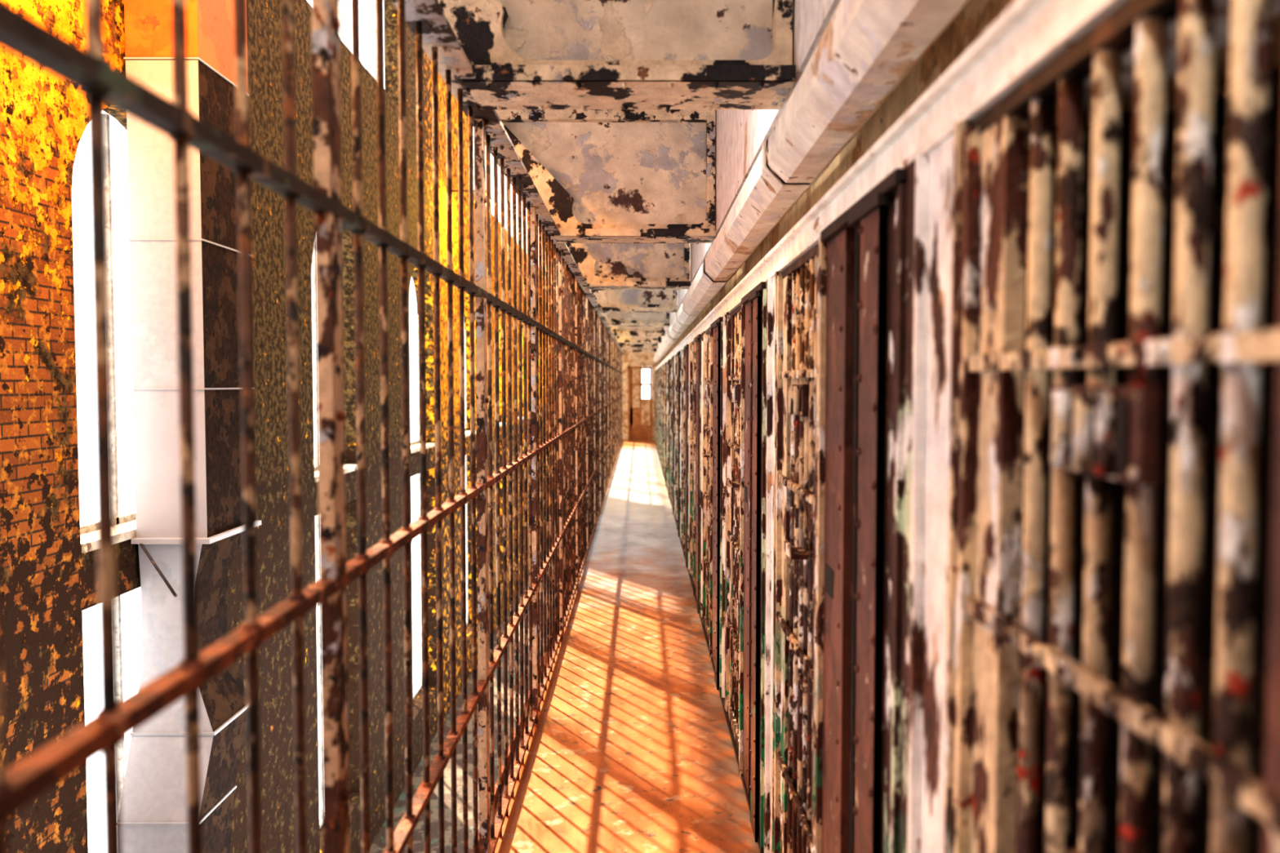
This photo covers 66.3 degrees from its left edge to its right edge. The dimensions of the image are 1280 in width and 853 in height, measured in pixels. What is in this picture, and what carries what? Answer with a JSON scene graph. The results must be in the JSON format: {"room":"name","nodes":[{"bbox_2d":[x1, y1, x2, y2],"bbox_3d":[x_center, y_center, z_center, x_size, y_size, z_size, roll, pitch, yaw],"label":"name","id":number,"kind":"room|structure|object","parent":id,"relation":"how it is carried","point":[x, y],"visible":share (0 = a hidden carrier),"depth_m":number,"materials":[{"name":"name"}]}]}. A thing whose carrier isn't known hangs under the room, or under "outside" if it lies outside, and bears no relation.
{"room":"prison interior","nodes":[
{"label":"prison interior","id":0,"kind":"room"},
{"bbox_2d":[0,0,551,852],"bbox_3d":[-3.120,-1.521,15.348,0.240,12.400,37.200,0,3,0],"label":"wall","id":1,"kind":"structure","parent":0,"point":[46,581],"depth_m":7.90,"materials":[{"name":"paint"}]},
{"bbox_2d":[80,113,136,798],"bbox_3d":[-3.112,1.153,6.026,0.255,6.070,1.500,0,3,0],"label":"window","id":2,"kind":"structure","parent":1,"relation":"in","point":[125,528],"depth_m":5.95,"materials":[{"name":"glass"}]},
{"bbox_2d":[120,0,261,852],"bbox_3d":[-2.735,0.489,5.998,0.500,8.800,1.057,0,3,0],"label":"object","id":3,"kind":"object","parent":1,"relation":"attached to","point":[153,800],"visible":0.74,"depth_m":5.76,"materials":[{"name":"paint"}]},
{"bbox_2d":[311,244,356,828],"bbox_3d":[-3.112,0.988,9.802,0.255,6.070,1.500,0,3,0],"label":"window","id":4,"kind":"structure","parent":1,"relation":"in","point":[348,468],"depth_m":9.80,"materials":[{"name":"glass"}]},
{"bbox_2d":[410,315,435,698],"bbox_3d":[-3.112,0.824,13.579,0.255,6.070,1.500,0,3,0],"label":"window","id":5,"kind":"structure","parent":1,"relation":"in","point":[415,445],"depth_m":14.27,"materials":[{"name":"glass"}]},
{"bbox_2d":[338,0,542,266],"bbox_3d":[-3.170,-5.808,18.404,0.140,3.100,25.720,0,3,0],"label":"window","id":6,"kind":"structure","parent":1,"relation":"in","point":[371,5],"depth_m":11.60,"materials":[{"name":"glass"}]},
{"bbox_2d":[464,328,476,624],"bbox_3d":[-3.112,0.659,17.355,0.255,6.070,1.500,0,3,0],"label":"window","id":7,"kind":"structure","parent":1,"relation":"in","point":[467,432],"depth_m":18.09,"materials":[{"name":"glass"}]},
{"bbox_2d":[452,190,493,204],"bbox_3d":[-2.617,-3.591,15.258,0.767,0.184,0.334,0,3,0],"label":"wall lamp","id":8,"kind":"object","parent":1,"relation":"attached to","point":[491,198],"visible":0.28,"depth_m":15.24,"materials":[{"name":"metal"}]},
{"bbox_2d":[369,550,555,852],"bbox_3d":[-2.090,4.538,16.414,1.820,0.200,35.600,0,3,0],"label":"floor","id":9,"kind":"structure","parent":0,"point":[379,845],"depth_m":13.10,"materials":[{"name":"paint"}]},
{"bbox_2d":[391,0,624,354],"bbox_3d":[-0.469,-1.371,12.402,0.087,0.103,28.100,0,3,0],"label":"beam","id":10,"kind":"structure","parent":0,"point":[437,31],"depth_m":2.78,"materials":[{"name":"paint"}]},
{"bbox_2d":[553,357,556,391],"bbox_3d":[-1.790,-2.328,33.831,2.420,12.400,0.200,0,3,0],"label":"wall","id":11,"kind":"structure","parent":0,"point":[553,357],"depth_m":33.75,"materials":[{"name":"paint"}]},
{"bbox_2d":[494,109,715,244],"bbox_3d":[-0.242,-1.361,5.338,1.295,0.703,0.275,0,2,0],"label":"ceiling panel","id":12,"kind":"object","parent":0,"point":[611,176],"depth_m":5.32,"materials":[{"name":"beige paint"}]},
{"bbox_2d":[436,0,795,111],"bbox_3d":[-0.242,-1.244,2.661,1.295,0.703,0.275,0,2,0],"label":"ceiling panel","id":13,"kind":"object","parent":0,"point":[541,55],"depth_m":2.66,"materials":[{"name":"beige paint"}]},
{"bbox_2d":[489,440,759,852],"bbox_3d":[-0.030,1.085,12.509,1.000,0.160,28.100,0,3,0],"label":"floor","id":14,"kind":"structure","parent":0,"point":[631,749],"depth_m":4.54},
{"bbox_2d":[0,0,622,852],"bbox_3d":[-0.477,-0.161,12.455,0.034,2.335,28.060,0,3,0],"label":"metal bars","id":15,"kind":"object","parent":14,"relation":"on","point":[583,448],"visible":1,"depth_m":1.67,"materials":[{"name":"paint"}]},
{"bbox_2d":[565,243,689,290],"bbox_3d":[-0.242,-1.478,8.016,1.295,0.703,0.275,0,2,0],"label":"ceiling panel","id":16,"kind":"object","parent":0,"point":[606,266],"depth_m":8.01,"materials":[{"name":"beige paint"}]},
{"bbox_2d":[590,288,677,313],"bbox_3d":[-0.242,-1.594,10.693,1.295,0.703,0.275,0,2,0],"label":"ceiling panel","id":17,"kind":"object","parent":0,"point":[610,300],"depth_m":10.69,"materials":[{"name":"beige paint"}]},
{"bbox_2d":[602,312,670,327],"bbox_3d":[-0.242,-1.711,13.371,1.295,0.703,0.275,0,2,0],"label":"ceiling panel","id":18,"kind":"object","parent":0,"point":[616,319],"depth_m":13.37,"materials":[{"name":"beige paint"}]},
{"bbox_2d":[609,326,664,336],"bbox_3d":[-0.242,-1.828,16.048,1.295,0.703,0.275,0,2,0],"label":"ceiling panel","id":19,"kind":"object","parent":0,"point":[617,331],"depth_m":15.99,"materials":[{"name":"beige paint"}]},
{"bbox_2d":[614,336,661,343],"bbox_3d":[-0.242,-1.945,18.725,1.295,0.703,0.275,0,2,0],"label":"ceiling panel","id":20,"kind":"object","parent":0,"point":[637,340],"depth_m":18.67,"materials":[{"name":"beige paint"}]},
{"bbox_2d":[618,342,658,348],"bbox_3d":[-0.242,-2.062,21.403,1.295,0.703,0.275,0,2,0],"label":"ceiling panel","id":21,"kind":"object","parent":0,"point":[627,345],"depth_m":21.35,"materials":[{"name":"beige paint"}]},
{"bbox_2d":[621,347,656,351],"bbox_3d":[-0.242,-2.179,24.080,1.295,0.703,0.275,0,2,0],"label":"ceiling panel","id":22,"kind":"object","parent":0,"point":[624,349],"depth_m":24.03,"materials":[{"name":"beige paint"}]},
{"bbox_2d":[622,351,661,440],"bbox_3d":[1.005,-1.098,27.779,3.210,3.190,2.600,0,3,0],"label":"wall","id":23,"kind":"structure","parent":0,"point":[629,358],"depth_m":26.50,"materials":[{"name":"beige paint"}]},
{"bbox_2d":[470,626,552,852],"bbox_3d":[-0.538,1.083,12.509,0.013,0.245,28.100,0,3,0],"label":"trim","id":24,"kind":"structure","parent":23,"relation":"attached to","point":[514,732],"depth_m":3.95,"materials":[{"name":"brown metal"}]},
{"bbox_2d":[627,366,652,440],"bbox_3d":[0.000,-0.615,26.518,0.650,2.015,0.080,0,3,0],"label":"door","id":25,"kind":"structure","parent":23,"relation":"in","point":[636,431],"depth_m":26.52,"materials":[{"name":"brown wood"}]},
{"bbox_2d":[661,0,1279,361],"bbox_3d":[0.640,-1.457,12.398,0.140,1.130,28.100,0,3,0],"label":"wall","id":26,"kind":"structure","parent":0,"point":[978,15],"depth_m":2.01,"materials":[{"name":"beige paint"}]},
{"bbox_2d":[655,0,840,352],"bbox_3d":[0.490,-1.687,12.388,0.160,0.670,28.100,0,3,0],"label":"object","id":27,"kind":"structure","parent":26,"relation":"attached to","point":[740,135],"depth_m":3.86,"materials":[{"name":"white paint"}]},
{"bbox_2d":[653,0,971,363],"bbox_3d":[0.437,-1.223,12.407,0.180,0.256,28.078,0,3,0],"label":"pipe","id":28,"kind":"object","parent":26,"relation":"attached to","point":[866,48],"visible":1,"depth_m":2.10,"materials":[{"name":"metal"}]},
{"bbox_2d":[654,0,1279,370],"bbox_3d":[0.488,-0.915,12.422,0.164,0.085,28.100,0,3,0],"label":"trim","id":29,"kind":"structure","parent":26,"relation":"attached to","point":[1028,35],"depth_m":1.22,"materials":[{"name":"paint"}]},
{"bbox_2d":[1015,68,1279,852],"bbox_3d":[1.565,0.046,12.464,2.190,2.240,28.100,0,3,0],"label":"wall","id":30,"kind":"structure","parent":0,"point":[1220,105],"depth_m":1.28,"materials":[{"name":"paint"}]},
{"bbox_2d":[660,366,662,468],"bbox_3d":[0.405,-0.156,17.395,0.080,1.855,0.705,0,3,0],"label":"door","id":31,"kind":"structure","parent":30,"relation":"in","point":[662,366],"depth_m":17.72,"materials":[{"name":"paint"}]},
{"bbox_2d":[662,364,665,465],"bbox_3d":[0.405,-0.084,15.747,0.080,1.855,0.705,0,3,0],"label":"door","id":32,"kind":"structure","parent":30,"relation":"in","point":[664,365],"depth_m":16.06,"materials":[{"name":"paint"}]},
{"bbox_2d":[665,362,667,487],"bbox_3d":[0.405,-0.013,14.098,0.080,1.855,0.705,0,3,0],"label":"door","id":33,"kind":"structure","parent":30,"relation":"in","point":[667,362],"depth_m":14.42,"materials":[{"name":"paint"}]},
{"bbox_2d":[668,359,671,502],"bbox_3d":[0.405,0.059,12.450,0.080,1.855,0.705,0,3,0],"label":"door","id":34,"kind":"structure","parent":30,"relation":"in","point":[669,416],"depth_m":12.77,"materials":[{"name":"paint"}]},
{"bbox_2d":[673,355,676,519],"bbox_3d":[0.405,0.132,10.802,0.080,1.855,0.705,0,3,0],"label":"door","id":35,"kind":"structure","parent":30,"relation":"in","point":[675,421],"depth_m":11.12,"materials":[{"name":"paint"}]},
{"bbox_2d":[679,349,684,544],"bbox_3d":[0.405,0.203,9.153,0.080,1.855,0.705,0,3,0],"label":"door","id":36,"kind":"structure","parent":30,"relation":"in","point":[682,352],"depth_m":9.46,"materials":[{"name":"paint"}]},
{"bbox_2d":[688,342,693,581],"bbox_3d":[0.405,0.275,7.505,0.080,1.855,0.705,0,3,0],"label":"door","id":37,"kind":"structure","parent":30,"relation":"in","point":[691,438],"depth_m":7.79,"materials":[{"name":"paint"}]},
{"bbox_2d":[702,328,710,642],"bbox_3d":[0.405,0.347,5.856,0.080,1.855,0.705,0,3,0],"label":"door","id":38,"kind":"structure","parent":30,"relation":"in","point":[706,453],"depth_m":6.11,"materials":[{"name":"paint"}]},
{"bbox_2d":[725,305,740,752],"bbox_3d":[0.405,0.419,4.208,0.080,1.855,0.705,0,3,0],"label":"door","id":39,"kind":"structure","parent":30,"relation":"in","point":[733,364],"depth_m":4.39,"materials":[{"name":"paint"}]},
{"bbox_2d":[773,244,817,852],"bbox_3d":[0.405,0.491,2.559,0.080,1.855,0.705,0,3,0],"label":"door","id":40,"kind":"structure","parent":30,"relation":"in","point":[797,285],"depth_m":2.64,"materials":[{"name":"paint"}]},
{"bbox_2d":[654,120,973,852],"bbox_3d":[0.430,0.046,12.922,0.100,1.880,24.755,0,3,0],"label":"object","id":41,"kind":"structure","parent":30,"relation":"attached to","point":[888,266],"depth_m":1.70,"materials":[{"name":"white paint"}]},
{"bbox_2d":[951,0,1279,852],"bbox_3d":[0.405,0.563,0.911,0.080,1.855,0.705,0,3,0],"label":"door","id":42,"kind":"structure","parent":30,"relation":"in","point":[1105,432],"depth_m":0.89,"materials":[{"name":"paint"}]}
]}

